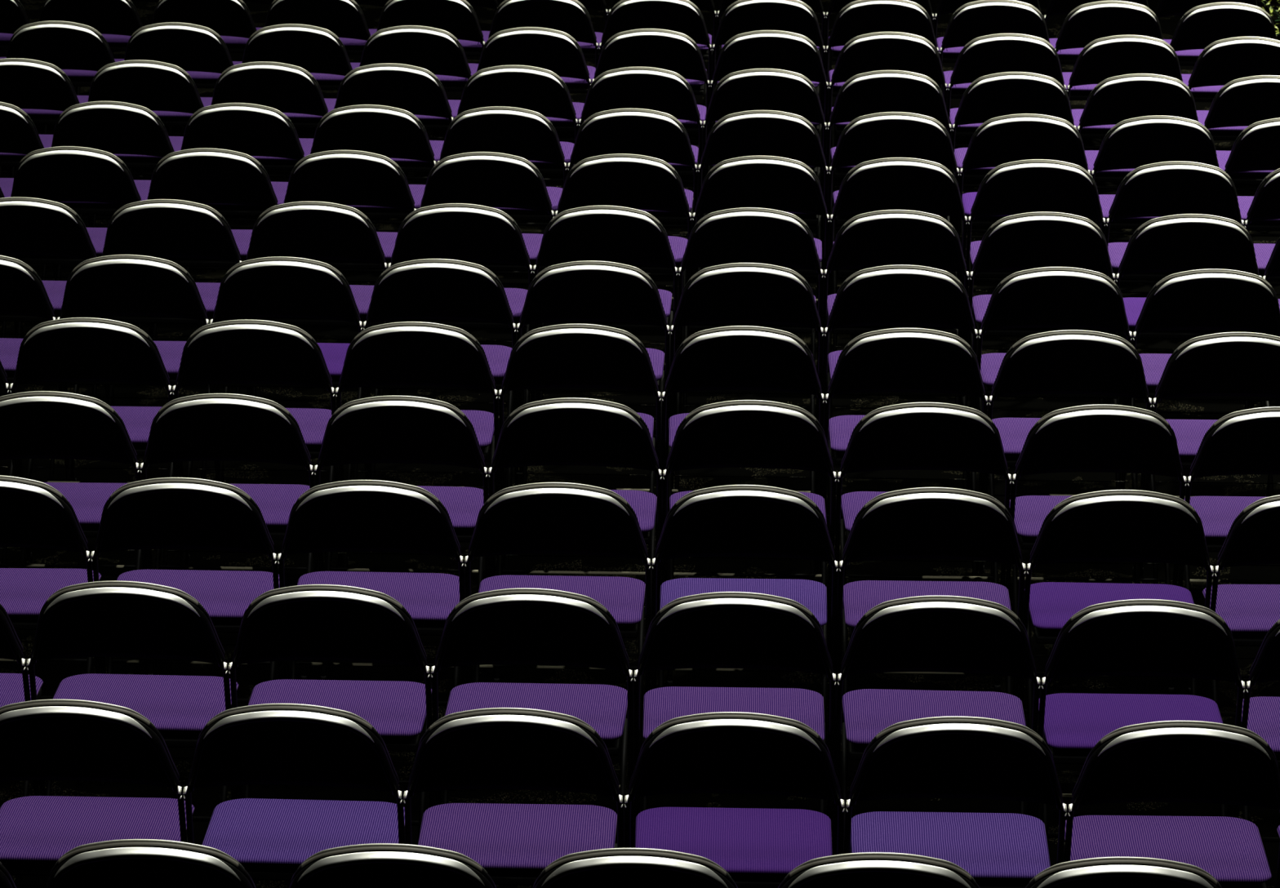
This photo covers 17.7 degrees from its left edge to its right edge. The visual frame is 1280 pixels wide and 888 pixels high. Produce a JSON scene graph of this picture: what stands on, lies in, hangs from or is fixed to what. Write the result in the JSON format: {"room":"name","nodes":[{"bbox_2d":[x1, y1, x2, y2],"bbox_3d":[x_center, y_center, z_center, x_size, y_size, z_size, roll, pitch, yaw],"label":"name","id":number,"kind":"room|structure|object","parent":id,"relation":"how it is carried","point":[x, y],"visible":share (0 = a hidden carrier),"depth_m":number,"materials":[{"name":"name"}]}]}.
{"room":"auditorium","nodes":[
{"label":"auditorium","id":0,"kind":"room"},
{"bbox_2d":[0,0,1279,887],"bbox_3d":[0.554,-2.006,21.272,28.000,0.001,38.000,1,16,1],"label":"floor","id":1,"kind":"structure","parent":0,"point":[204,802],"depth_m":13.04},
{"bbox_2d":[0,57,92,227],"bbox_3d":[-2.494,-1.194,16.823,0.499,0.861,0.517,1,16,2],"label":"folding chair","id":2,"kind":"object","parent":1,"relation":"on","point":[24,83],"visible":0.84,"depth_m":16.55,"materials":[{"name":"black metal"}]},
{"bbox_2d":[0,475,101,786],"bbox_3d":[-1.718,0.433,11.219,0.499,0.861,0.513,1,16,1],"label":"folding chair","id":3,"kind":"object","parent":1,"relation":"on","point":[33,513],"visible":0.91,"depth_m":10.99,"materials":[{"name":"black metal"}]},
{"bbox_2d":[0,196,109,404],"bbox_3d":[-2.115,-0.493,14.409,0.499,0.861,0.514,1,16,1],"label":"folding chair","id":4,"kind":"object","parent":1,"relation":"on","point":[29,226],"visible":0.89,"depth_m":14.14,"materials":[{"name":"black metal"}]},
{"bbox_2d":[6,20,115,216],"bbox_3d":[-2.450,-1.426,17.627,0.499,0.861,0.512,1,16,1],"label":"folding chair","id":5,"kind":"object","parent":1,"relation":"on","point":[65,45],"visible":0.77,"depth_m":17.35,"materials":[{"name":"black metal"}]},
{"bbox_2d":[0,391,147,674],"bbox_3d":[-1.684,0.201,12.022,0.499,0.861,0.514,1,16,1],"label":"folding chair","id":6,"kind":"object","parent":1,"relation":"on","point":[34,424],"visible":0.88,"depth_m":11.76,"materials":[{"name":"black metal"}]},
{"bbox_2d":[10,146,152,338],"bbox_3d":[-2.057,-0.725,15.214,0.499,0.861,0.519,1,16,1],"label":"folding chair","id":7,"kind":"object","parent":1,"relation":"on","point":[60,173],"visible":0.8,"depth_m":14.94,"materials":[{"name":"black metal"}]},
{"bbox_2d":[9,317,182,569],"bbox_3d":[-1.683,-0.032,12.830,0.499,0.861,0.512,1,16,1],"label":"folding chair","id":8,"kind":"object","parent":1,"relation":"on","point":[88,349],"visible":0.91,"depth_m":12.57,"materials":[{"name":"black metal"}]},
{"bbox_2d":[0,699,195,886],"bbox_3d":[-1.283,0.923,9.539,0.499,0.861,0.510,1,16,2],"label":"folding chair","id":9,"kind":"object","parent":1,"relation":"on","point":[41,740],"visible":0.98,"depth_m":9.32,"materials":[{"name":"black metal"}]},
{"bbox_2d":[51,101,184,280],"bbox_3d":[-2.025,-0.954,16.008,0.499,0.861,0.514,1,16,1],"label":"folding chair","id":10,"kind":"object","parent":1,"relation":"on","point":[113,127],"visible":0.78,"depth_m":15.73,"materials":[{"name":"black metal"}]},
{"bbox_2d":[26,581,238,887],"bbox_3d":[-1.262,0.684,10.365,0.499,0.861,0.520,1,16,2],"label":"folding chair","id":11,"kind":"object","parent":1,"relation":"on","point":[98,619],"visible":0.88,"depth_m":10.13,"materials":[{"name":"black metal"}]},
{"bbox_2d":[57,254,218,481],"bbox_3d":[-1.650,-0.259,13.616,0.499,0.861,0.512,1,16,1],"label":"folding chair","id":12,"kind":"object","parent":1,"relation":"on","point":[126,285],"visible":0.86,"depth_m":13.35,"materials":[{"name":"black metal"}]},
{"bbox_2d":[87,59,204,271],"bbox_3d":[-1.994,-1.185,16.808,0.499,0.861,0.513,1,16,1],"label":"folding chair","id":13,"kind":"object","parent":1,"relation":"on","point":[153,85],"visible":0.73,"depth_m":16.53,"materials":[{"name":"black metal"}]},
{"bbox_2d":[46,839,255,887],"bbox_3d":[-1.006,1.158,8.732,0.499,0.861,0.510,1,16,1],"label":"folding chair","id":14,"kind":"object","parent":1,"relation":"on","point":[125,863],"visible":1,"depth_m":8.41,"materials":[{"name":"black metal"}]},
{"bbox_2d":[102,199,251,406],"bbox_3d":[-1.615,-0.485,14.399,0.499,0.861,0.519,1,16,1],"label":"folding chair","id":15,"kind":"object","parent":1,"relation":"on","point":[154,228],"visible":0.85,"depth_m":14.13,"materials":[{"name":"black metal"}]},
{"bbox_2d":[124,22,233,225],"bbox_3d":[-1.951,-1.418,17.613,0.499,0.861,0.510,1,16,1],"label":"folding chair","id":16,"kind":"object","parent":1,"relation":"on","point":[188,46],"visible":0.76,"depth_m":17.34,"materials":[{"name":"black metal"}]},
{"bbox_2d":[90,477,284,788],"bbox_3d":[-1.219,0.439,11.212,0.499,0.861,0.516,1,16,1],"label":"folding chair","id":17,"kind":"object","parent":1,"relation":"on","point":[162,513],"visible":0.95,"depth_m":10.97,"materials":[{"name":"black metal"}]},
{"bbox_2d":[146,147,277,341],"bbox_3d":[-1.557,-0.718,15.203,0.499,0.861,0.519,1,16,1],"label":"folding chair","id":18,"kind":"object","parent":1,"relation":"on","point":[203,175],"visible":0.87,"depth_m":14.93,"materials":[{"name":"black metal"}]},
{"bbox_2d":[140,393,318,679],"bbox_3d":[-1.185,0.207,12.018,0.499,0.861,0.521,1,16,1],"label":"folding chair","id":19,"kind":"object","parent":1,"relation":"on","point":[206,427],"visible":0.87,"depth_m":11.76,"materials":[{"name":"black metal"}]},
{"bbox_2d":[180,102,304,273],"bbox_3d":[-1.525,-0.947,15.997,0.499,0.861,0.518,1,16,1],"label":"folding chair","id":20,"kind":"object","parent":1,"relation":"on","point":[250,129],"visible":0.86,"depth_m":15.72,"materials":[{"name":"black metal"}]},
{"bbox_2d":[172,320,342,571],"bbox_3d":[-1.183,-0.026,12.823,0.499,0.861,0.516,1,16,1],"label":"folding chair","id":21,"kind":"object","parent":1,"relation":"on","point":[232,351],"visible":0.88,"depth_m":12.56,"materials":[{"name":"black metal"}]},
{"bbox_2d":[210,61,328,271],"bbox_3d":[-1.494,-1.177,16.793,0.499,0.861,0.510,1,16,2],"label":"folding chair","id":22,"kind":"object","parent":1,"relation":"on","point":[283,87],"visible":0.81,"depth_m":16.52,"materials":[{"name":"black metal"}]},
{"bbox_2d":[209,256,369,483],"bbox_3d":[-1.150,-0.253,13.610,0.499,0.861,0.520,1,16,1],"label":"folding chair","id":23,"kind":"object","parent":1,"relation":"on","point":[276,286],"visible":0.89,"depth_m":13.34,"materials":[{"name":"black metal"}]},
{"bbox_2d":[182,703,404,880],"bbox_3d":[-0.783,0.931,9.525,0.499,0.861,0.513,1,16,2],"label":"folding chair","id":24,"kind":"object","parent":1,"relation":"on","point":[265,744],"visible":0.95,"depth_m":9.30,"materials":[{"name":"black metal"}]},
{"bbox_2d":[241,23,352,225],"bbox_3d":[-1.450,-1.411,17.604,0.499,0.861,0.517,1,16,1],"label":"folding chair","id":25,"kind":"object","parent":1,"relation":"on","point":[313,49],"visible":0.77,"depth_m":17.32,"materials":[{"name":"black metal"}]},
{"bbox_2d":[245,201,392,396],"bbox_3d":[-1.116,-0.477,14.385,0.499,0.861,0.516,1,16,1],"label":"folding chair","id":26,"kind":"object","parent":1,"relation":"on","point":[311,230],"visible":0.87,"depth_m":14.12,"materials":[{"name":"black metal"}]},
{"bbox_2d":[228,584,435,840],"bbox_3d":[-0.762,0.694,10.346,0.499,0.861,0.510,1,16,2],"label":"folding chair","id":27,"kind":"object","parent":1,"relation":"on","point":[308,622],"visible":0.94,"depth_m":10.11,"materials":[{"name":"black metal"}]},
{"bbox_2d":[283,150,416,324],"bbox_3d":[-1.057,-0.710,15.190,0.499,0.861,0.517,1,16,1],"label":"folding chair","id":28,"kind":"object","parent":1,"relation":"on","point":[343,177],"visible":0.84,"depth_m":14.91,"materials":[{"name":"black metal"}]},
{"bbox_2d":[277,480,466,791],"bbox_3d":[-0.718,0.445,11.206,0.499,0.861,0.519,1,16,1],"label":"folding chair","id":29,"kind":"object","parent":1,"relation":"on","point":[350,515],"visible":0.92,"depth_m":10.96,"materials":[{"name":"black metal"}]},
{"bbox_2d":[310,104,436,272],"bbox_3d":[-1.026,-0.938,15.980,0.499,0.861,0.510,1,16,1],"label":"folding chair","id":30,"kind":"object","parent":1,"relation":"on","point":[390,132],"visible":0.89,"depth_m":15.71,"materials":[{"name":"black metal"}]},
{"bbox_2d":[288,843,496,887],"bbox_3d":[-0.506,1.165,8.724,0.499,0.861,0.518,1,16,1],"label":"folding chair","id":31,"kind":"object","parent":1,"relation":"on","point":[378,865],"visible":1,"depth_m":8.39,"materials":[{"name":"black metal"}]},
{"bbox_2d":[333,63,453,223],"bbox_3d":[-0.995,-1.170,16.784,0.499,0.861,0.518,1,16,1],"label":"folding chair","id":32,"kind":"object","parent":1,"relation":"on","point":[415,90],"visible":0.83,"depth_m":16.50,"materials":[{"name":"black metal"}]},
{"bbox_2d":[314,395,489,679],"bbox_3d":[-0.684,0.214,12.008,0.499,0.861,0.516,1,16,1],"label":"folding chair","id":33,"kind":"object","parent":1,"relation":"on","point":[393,429],"visible":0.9,"depth_m":11.75,"materials":[{"name":"black metal"}]},
{"bbox_2d":[359,25,471,179],"bbox_3d":[-0.951,-1.402,17.589,0.499,0.861,0.511,1,16,1],"label":"folding chair","id":34,"kind":"object","parent":1,"relation":"on","point":[436,51],"visible":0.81,"depth_m":17.31,"materials":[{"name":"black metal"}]},
{"bbox_2d":[335,321,499,577],"bbox_3d":[-0.683,-0.020,12.817,0.499,0.861,0.519,1,16,1],"label":"folding chair","id":35,"kind":"object","parent":1,"relation":"on","point":[402,353],"visible":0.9,"depth_m":12.55,"materials":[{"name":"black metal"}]},
{"bbox_2d":[363,258,519,488],"bbox_3d":[-0.650,-0.246,13.598,0.499,0.861,0.515,1,16,1],"label":"folding chair","id":36,"kind":"object","parent":1,"relation":"on","point":[432,289],"visible":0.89,"depth_m":13.33,"materials":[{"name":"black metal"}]},
{"bbox_2d":[387,203,534,404],"bbox_3d":[-0.616,-0.469,14.372,0.499,0.861,0.515,1,16,1],"label":"folding chair","id":37,"kind":"object","parent":1,"relation":"on","point":[464,232],"visible":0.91,"depth_m":14.10,"materials":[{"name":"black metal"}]},
{"bbox_2d":[420,151,554,328],"bbox_3d":[-0.558,-0.701,15.176,0.499,0.861,0.510,1,16,1],"label":"folding chair","id":38,"kind":"object","parent":1,"relation":"on","point":[486,179],"visible":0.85,"depth_m":14.90,"materials":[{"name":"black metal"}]},
{"bbox_2d":[437,106,567,274],"bbox_3d":[-0.525,-0.930,15.968,0.499,0.861,0.512,1,16,2],"label":"folding chair","id":39,"kind":"object","parent":1,"relation":"on","point":[528,135],"visible":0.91,"depth_m":15.70,"materials":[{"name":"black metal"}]},
{"bbox_2d":[403,707,623,885],"bbox_3d":[-0.283,0.939,9.513,0.499,0.861,0.517,1,16,2],"label":"folding chair","id":40,"kind":"object","parent":1,"relation":"on","point":[492,748],"visible":0.96,"depth_m":9.29,"materials":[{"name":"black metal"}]},
{"bbox_2d":[457,65,577,226],"bbox_3d":[-0.495,-1.162,16.771,0.499,0.861,0.519,1,16,1],"label":"folding chair","id":41,"kind":"object","parent":1,"relation":"on","point":[543,91],"visible":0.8,"depth_m":16.49,"materials":[{"name":"black metal"}]},
{"bbox_2d":[431,588,633,848],"bbox_3d":[-0.263,0.701,10.336,0.499,0.861,0.519,1,16,2],"label":"folding chair","id":42,"kind":"object","parent":1,"relation":"on","point":[507,626],"visible":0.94,"depth_m":10.10,"materials":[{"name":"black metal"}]},
{"bbox_2d":[476,26,591,181],"bbox_3d":[-0.451,-1.395,17.576,0.499,0.861,0.511,1,16,1],"label":"folding chair","id":43,"kind":"object","parent":1,"relation":"on","point":[557,51],"visible":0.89,"depth_m":17.29,"materials":[{"name":"black metal"}]},
{"bbox_2d":[464,482,650,791],"bbox_3d":[-0.219,0.452,11.198,0.499,0.861,0.517,1,16,1],"label":"folding chair","id":44,"kind":"object","parent":1,"relation":"on","point":[540,517],"visible":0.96,"depth_m":10.96,"materials":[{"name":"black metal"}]},
{"bbox_2d":[488,397,662,682],"bbox_3d":[-0.185,0.220,12.000,0.499,0.861,0.514,1,16,1],"label":"folding chair","id":45,"kind":"object","parent":1,"relation":"on","point":[565,431],"visible":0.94,"depth_m":11.74,"materials":[{"name":"black metal"}]},
{"bbox_2d":[498,324,661,575],"bbox_3d":[-0.183,-0.013,12.807,0.499,0.861,0.514,1,16,1],"label":"folding chair","id":46,"kind":"object","parent":1,"relation":"on","point":[593,356],"visible":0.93,"depth_m":12.54,"materials":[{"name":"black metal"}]},
{"bbox_2d":[516,260,669,484],"bbox_3d":[-0.150,-0.238,13.586,0.499,0.861,0.509,1,16,1],"label":"folding chair","id":47,"kind":"object","parent":1,"relation":"on","point":[585,291],"visible":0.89,"depth_m":13.32,"materials":[{"name":"black metal"}]},
{"bbox_2d":[533,205,677,415],"bbox_3d":[-0.116,-0.462,14.360,0.499,0.861,0.518,1,16,2],"label":"folding chair","id":48,"kind":"object","parent":1,"relation":"on","point":[624,235],"visible":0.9,"depth_m":14.09,"materials":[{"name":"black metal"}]},
{"bbox_2d":[555,153,691,342],"bbox_3d":[-0.058,-0.695,15.169,0.499,0.861,0.520,1,16,1],"label":"folding chair","id":49,"kind":"object","parent":1,"relation":"on","point":[635,181],"visible":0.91,"depth_m":14.89,"materials":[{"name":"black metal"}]},
{"bbox_2d":[567,108,697,276],"bbox_3d":[-0.026,-0.922,15.956,0.499,0.861,0.513,1,16,1],"label":"folding chair","id":50,"kind":"object","parent":1,"relation":"on","point":[659,135],"visible":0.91,"depth_m":15.68,"materials":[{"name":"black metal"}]},
{"bbox_2d":[533,848,737,887],"bbox_3d":[-0.006,1.173,8.711,0.499,0.861,0.517,1,16,1],"label":"folding chair","id":51,"kind":"object","parent":1,"relation":"on","point":[612,868],"visible":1,"depth_m":8.38,"materials":[{"name":"black metal"}]},
{"bbox_2d":[578,66,702,228],"bbox_3d":[0.005,-1.154,16.757,0.499,0.861,0.517,1,16,1],"label":"folding chair","id":52,"kind":"object","parent":1,"relation":"on","point":[656,89],"visible":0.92,"depth_m":16.48,"materials":[{"name":"black metal"}]},
{"bbox_2d":[591,28,710,183],"bbox_3d":[0.049,-1.387,17.564,0.499,0.861,0.512,1,16,1],"label":"folding chair","id":53,"kind":"object","parent":1,"relation":"on","point":[677,52],"visible":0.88,"depth_m":17.28,"materials":[{"name":"black metal"}]},
{"bbox_2d":[624,711,844,887],"bbox_3d":[0.217,0.947,9.498,0.499,0.861,0.518,1,16,2],"label":"folding chair","id":54,"kind":"object","parent":1,"relation":"on","point":[734,753],"visible":0.96,"depth_m":9.27,"materials":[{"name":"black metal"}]},
{"bbox_2d":[633,591,835,848],"bbox_3d":[0.237,0.710,10.318,0.499,0.861,0.512,1,16,2],"label":"folding chair","id":55,"kind":"object","parent":1,"relation":"on","point":[718,629],"visible":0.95,"depth_m":10.08,"materials":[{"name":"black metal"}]},
{"bbox_2d":[661,325,824,581],"bbox_3d":[0.317,-0.007,12.802,0.499,0.861,0.519,1,16,1],"label":"folding chair","id":56,"kind":"object","parent":1,"relation":"on","point":[732,357],"visible":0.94,"depth_m":12.53,"materials":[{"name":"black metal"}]},
{"bbox_2d":[650,484,838,748],"bbox_3d":[0.281,0.459,11.189,0.499,0.861,0.514,1,16,1],"label":"folding chair","id":57,"kind":"object","parent":1,"relation":"on","point":[730,520],"visible":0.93,"depth_m":10.94,"materials":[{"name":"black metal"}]},
{"bbox_2d":[669,262,823,494],"bbox_3d":[0.350,-0.232,13.578,0.499,0.861,0.512,1,16,1],"label":"folding chair","id":58,"kind":"object","parent":1,"relation":"on","point":[734,293],"visible":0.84,"depth_m":13.31,"materials":[{"name":"black metal"}]},
{"bbox_2d":[662,400,836,691],"bbox_3d":[0.315,0.227,11.992,0.499,0.861,0.514,1,16,1],"label":"folding chair","id":59,"kind":"object","parent":1,"relation":"on","point":[737,433],"visible":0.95,"depth_m":11.73,"materials":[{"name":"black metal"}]},
{"bbox_2d":[677,207,822,419],"bbox_3d":[0.384,-0.453,14.344,0.499,0.861,0.511,1,16,2],"label":"folding chair","id":60,"kind":"object","parent":1,"relation":"on","point":[772,237],"visible":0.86,"depth_m":14.08,"materials":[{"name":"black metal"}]},
{"bbox_2d":[691,155,829,340],"bbox_3d":[0.442,-0.687,15.156,0.499,0.861,0.516,1,16,1],"label":"folding chair","id":61,"kind":"object","parent":1,"relation":"on","point":[769,182],"visible":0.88,"depth_m":14.88,"materials":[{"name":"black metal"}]},
{"bbox_2d":[697,110,828,333],"bbox_3d":[0.474,-0.915,15.944,0.499,0.861,0.515,1,16,2],"label":"folding chair","id":62,"kind":"object","parent":1,"relation":"on","point":[781,134],"visible":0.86,"depth_m":15.66,"materials":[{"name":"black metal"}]},
{"bbox_2d":[702,68,826,280],"bbox_3d":[0.505,-1.145,16.741,0.499,0.861,0.511,1,16,2],"label":"folding chair","id":63,"kind":"object","parent":1,"relation":"on","point":[753,89],"visible":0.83,"depth_m":16.46,"materials":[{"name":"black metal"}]},
{"bbox_2d":[709,30,828,187],"bbox_3d":[0.548,-1.379,17.551,0.499,0.861,0.511,1,16,1],"label":"folding chair","id":64,"kind":"object","parent":1,"relation":"on","point":[794,52],"visible":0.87,"depth_m":17.27,"materials":[{"name":"black metal"}]},
{"bbox_2d":[777,852,979,887],"bbox_3d":[0.493,1.181,8.697,0.499,0.861,0.514,1,16,1],"label":"folding chair","id":65,"kind":"object","parent":1,"relation":"on","point":[865,869],"visible":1,"depth_m":8.36,"materials":[{"name":"black metal"}]},
{"bbox_2d":[827,31,947,191],"bbox_3d":[1.048,-1.372,17.541,0.499,0.861,0.516,1,16,1],"label":"folding chair","id":66,"kind":"object","parent":1,"relation":"on","point":[878,51],"visible":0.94,"depth_m":17.25,"materials":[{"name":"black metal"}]},
{"bbox_2d":[826,70,951,230],"bbox_3d":[1.005,-1.138,16.731,0.499,0.861,0.517,1,16,1],"label":"folding chair","id":67,"kind":"object","parent":1,"relation":"on","point":[867,93],"visible":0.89,"depth_m":16.45,"materials":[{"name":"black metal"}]},
{"bbox_2d":[827,111,959,333],"bbox_3d":[0.974,-0.906,15.930,0.499,0.861,0.512,1,16,1],"label":"folding chair","id":68,"kind":"object","parent":1,"relation":"on","point":[885,135],"visible":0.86,"depth_m":15.65,"materials":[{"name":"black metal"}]},
{"bbox_2d":[822,209,968,405],"bbox_3d":[0.883,-0.445,14.333,0.499,0.861,0.515,1,16,1],"label":"folding chair","id":69,"kind":"object","parent":1,"relation":"on","point":[877,238],"visible":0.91,"depth_m":14.06,"materials":[{"name":"black metal"}]},
{"bbox_2d":[826,157,967,351],"bbox_3d":[0.942,-0.679,15.142,0.499,0.861,0.512,1,16,1],"label":"folding chair","id":70,"kind":"object","parent":1,"relation":"on","point":[910,184],"visible":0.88,"depth_m":14.87,"materials":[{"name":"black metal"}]},
{"bbox_2d":[821,264,977,522],"bbox_3d":[0.849,-0.225,13.570,0.499,0.861,0.515,1,16,1],"label":"folding chair","id":71,"kind":"object","parent":1,"relation":"on","point":[895,295],"visible":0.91,"depth_m":13.30,"materials":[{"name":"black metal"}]},
{"bbox_2d":[819,328,987,582],"bbox_3d":[0.817,-0.001,12.794,0.499,0.861,0.520,1,16,1],"label":"folding chair","id":72,"kind":"object","parent":1,"relation":"on","point":[917,360],"visible":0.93,"depth_m":12.53,"materials":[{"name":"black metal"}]},
{"bbox_2d":[834,402,1011,692],"bbox_3d":[0.815,0.232,11.987,0.499,0.861,0.519,1,16,1],"label":"folding chair","id":73,"kind":"object","parent":1,"relation":"on","point":[911,436],"visible":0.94,"depth_m":11.72,"materials":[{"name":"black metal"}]},
{"bbox_2d":[834,487,1026,796],"bbox_3d":[0.781,0.465,11.181,0.499,0.861,0.514,1,16,1],"label":"folding chair","id":74,"kind":"object","parent":1,"relation":"on","point":[919,522],"visible":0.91,"depth_m":10.94,"materials":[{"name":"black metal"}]},
{"bbox_2d":[831,595,1039,855],"bbox_3d":[0.737,0.718,10.307,0.499,0.861,0.519,1,16,2],"label":"folding chair","id":75,"kind":"object","parent":1,"relation":"on","point":[937,633],"visible":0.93,"depth_m":10.07,"materials":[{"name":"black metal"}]},
{"bbox_2d":[844,715,1066,887],"bbox_3d":[0.716,0.956,9.483,0.499,0.861,0.517,1,16,2],"label":"folding chair","id":76,"kind":"object","parent":1,"relation":"on","point":[953,757],"visible":0.98,"depth_m":9.26,"materials":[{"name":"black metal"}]},
{"bbox_2d":[946,33,1066,226],"bbox_3d":[1.548,-1.364,17.529,0.499,0.861,0.516,1,16,1],"label":"folding chair","id":77,"kind":"object","parent":1,"relation":"on","point":[991,54],"visible":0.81,"depth_m":17.25,"materials":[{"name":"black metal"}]},
{"bbox_2d":[949,71,1076,232],"bbox_3d":[1.505,-1.129,16.717,0.499,0.861,0.515,1,16,2],"label":"folding chair","id":78,"kind":"object","parent":1,"relation":"on","point":[989,96],"visible":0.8,"depth_m":16.44,"materials":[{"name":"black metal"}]},
{"bbox_2d":[956,113,1090,334],"bbox_3d":[1.474,-0.899,15.919,0.499,0.861,0.515,1,16,2],"label":"folding chair","id":79,"kind":"object","parent":1,"relation":"on","point":[1006,139],"visible":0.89,"depth_m":15.64,"materials":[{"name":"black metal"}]},
{"bbox_2d":[965,159,1105,315],"bbox_3d":[1.442,-0.672,15.132,0.499,0.861,0.514,1,16,1],"label":"folding chair","id":80,"kind":"object","parent":1,"relation":"on","point":[1030,185],"visible":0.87,"depth_m":14.86,"materials":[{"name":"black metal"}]},
{"bbox_2d":[965,211,1115,406],"bbox_3d":[1.383,-0.438,14.321,0.499,0.861,0.515,1,16,1],"label":"folding chair","id":81,"kind":"object","parent":1,"relation":"on","point":[1041,239],"visible":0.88,"depth_m":14.05,"materials":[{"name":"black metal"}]},
{"bbox_2d":[969,266,1132,492],"bbox_3d":[1.349,-0.217,13.559,0.499,0.861,0.512,1,16,1],"label":"folding chair","id":82,"kind":"object","parent":1,"relation":"on","point":[1045,297],"visible":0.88,"depth_m":13.29,"materials":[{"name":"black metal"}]},
{"bbox_2d":[978,329,1151,583],"bbox_3d":[1.317,0.006,12.785,0.499,0.861,0.518,1,16,1],"label":"folding chair","id":83,"kind":"object","parent":1,"relation":"on","point":[1064,362],"visible":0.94,"depth_m":12.52,"materials":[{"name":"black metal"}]},
{"bbox_2d":[1004,404,1186,694],"bbox_3d":[1.315,0.240,11.977,0.499,0.861,0.513,1,16,1],"label":"folding chair","id":84,"kind":"object","parent":1,"relation":"on","point":[1099,437],"visible":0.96,"depth_m":11.72,"materials":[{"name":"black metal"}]},
{"bbox_2d":[1054,0,1163,149],"bbox_3d":[2.071,-1.585,18.307,0.499,0.861,0.520,1,16,2],"label":"folding chair","id":85,"kind":"object","parent":1,"relation":"on","point":[1086,23],"visible":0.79,"depth_m":18.02,"materials":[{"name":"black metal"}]},
{"bbox_2d":[1017,489,1213,729],"bbox_3d":[1.281,0.472,11.173,0.499,0.861,0.513,1,16,1],"label":"folding chair","id":86,"kind":"object","parent":1,"relation":"on","point":[1110,525],"visible":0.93,"depth_m":10.93,"materials":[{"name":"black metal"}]},
{"bbox_2d":[1024,857,1222,887],"bbox_3d":[0.994,1.189,8.685,0.499,0.861,0.512,1,16,1],"label":"folding chair","id":87,"kind":"object","parent":1,"relation":"on","point":[1102,872],"visible":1,"depth_m":8.35,"materials":[{"name":"black metal"}]},
{"bbox_2d":[1066,35,1182,189],"bbox_3d":[2.048,-1.355,17.515,0.499,0.861,0.512,1,16,2],"label":"folding chair","id":88,"kind":"object","parent":1,"relation":"on","point":[1102,59],"visible":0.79,"depth_m":17.23,"materials":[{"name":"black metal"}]},
{"bbox_2d":[1076,73,1198,234],"bbox_3d":[2.004,-1.121,16.703,0.499,0.861,0.513,1,16,1],"label":"folding chair","id":89,"kind":"object","parent":1,"relation":"on","point":[1115,100],"visible":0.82,"depth_m":16.43,"materials":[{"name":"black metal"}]},
{"bbox_2d":[1032,599,1244,844],"bbox_3d":[1.237,0.726,10.294,0.499,0.861,0.520,1,16,2],"label":"folding chair","id":90,"kind":"object","parent":1,"relation":"on","point":[1158,637],"visible":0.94,"depth_m":10.06,"materials":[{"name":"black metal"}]},
{"bbox_2d":[1088,115,1219,284],"bbox_3d":[1.973,-0.890,15.903,0.499,0.861,0.509,1,16,1],"label":"folding chair","id":91,"kind":"object","parent":1,"relation":"on","point":[1134,143],"visible":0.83,"depth_m":15.63,"materials":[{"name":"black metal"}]},
{"bbox_2d":[1063,720,1279,887],"bbox_3d":[1.216,0.964,9.468,0.499,0.861,0.518,1,16,2],"label":"folding chair","id":92,"kind":"object","parent":1,"relation":"on","point":[1191,762],"visible":0.98,"depth_m":9.24,"materials":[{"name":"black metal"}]},
{"bbox_2d":[1101,160,1244,336],"bbox_3d":[1.941,-0.664,15.119,0.499,0.861,0.511,1,16,1],"label":"folding chair","id":93,"kind":"object","parent":1,"relation":"on","point":[1164,188],"visible":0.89,"depth_m":14.85,"materials":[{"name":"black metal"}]},
{"bbox_2d":[1106,213,1261,409],"bbox_3d":[1.883,-0.430,14.309,0.499,0.861,0.517,1,16,1],"label":"folding chair","id":94,"kind":"object","parent":1,"relation":"on","point":[1182,242],"visible":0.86,"depth_m":14.04,"materials":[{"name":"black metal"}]},
{"bbox_2d":[1120,268,1279,497],"bbox_3d":[1.849,-0.211,13.552,0.499,0.861,0.517,1,16,1],"label":"folding chair","id":95,"kind":"object","parent":1,"relation":"on","point":[1207,299],"visible":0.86,"depth_m":13.29,"materials":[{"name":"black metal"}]},
{"bbox_2d":[1138,332,1279,584],"bbox_3d":[1.816,0.012,12.779,0.499,0.861,0.521,1,16,1],"label":"folding chair","id":96,"kind":"object","parent":1,"relation":"on","point":[1239,364],"visible":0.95,"depth_m":12.51,"materials":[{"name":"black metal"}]},
{"bbox_2d":[1169,2,1276,151],"bbox_3d":[2.570,-1.576,18.292,0.499,0.861,0.516,1,16,2],"label":"folding chair","id":97,"kind":"object","parent":1,"relation":"on","point":[1202,25],"visible":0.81,"depth_m":18.00,"materials":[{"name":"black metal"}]},
{"bbox_2d":[1177,406,1279,694],"bbox_3d":[1.815,0.245,11.972,0.499,0.861,0.517,1,16,1],"label":"folding chair","id":98,"kind":"object","parent":1,"relation":"on","point":[1244,442],"visible":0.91,"depth_m":11.73,"materials":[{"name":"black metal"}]},
{"bbox_2d":[1187,36,1279,191],"bbox_3d":[2.548,-1.347,17.501,0.499,0.861,0.511,1,16,1],"label":"folding chair","id":99,"kind":"object","parent":1,"relation":"on","point":[1223,61],"visible":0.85,"depth_m":17.22,"materials":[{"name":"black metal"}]},
{"bbox_2d":[1202,494,1279,716],"bbox_3d":[1.781,0.477,11.169,0.499,0.861,0.521,1,16,1],"label":"folding chair","id":100,"kind":"object","parent":1,"relation":"on","point":[1250,611],"visible":0.88,"depth_m":11.03,"materials":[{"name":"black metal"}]},
{"bbox_2d":[1204,75,1279,236],"bbox_3d":[2.504,-1.114,16.692,0.499,0.861,0.518,1,16,2],"label":"folding chair","id":101,"kind":"object","parent":1,"relation":"on","point":[1246,101],"visible":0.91,"depth_m":16.43,"materials":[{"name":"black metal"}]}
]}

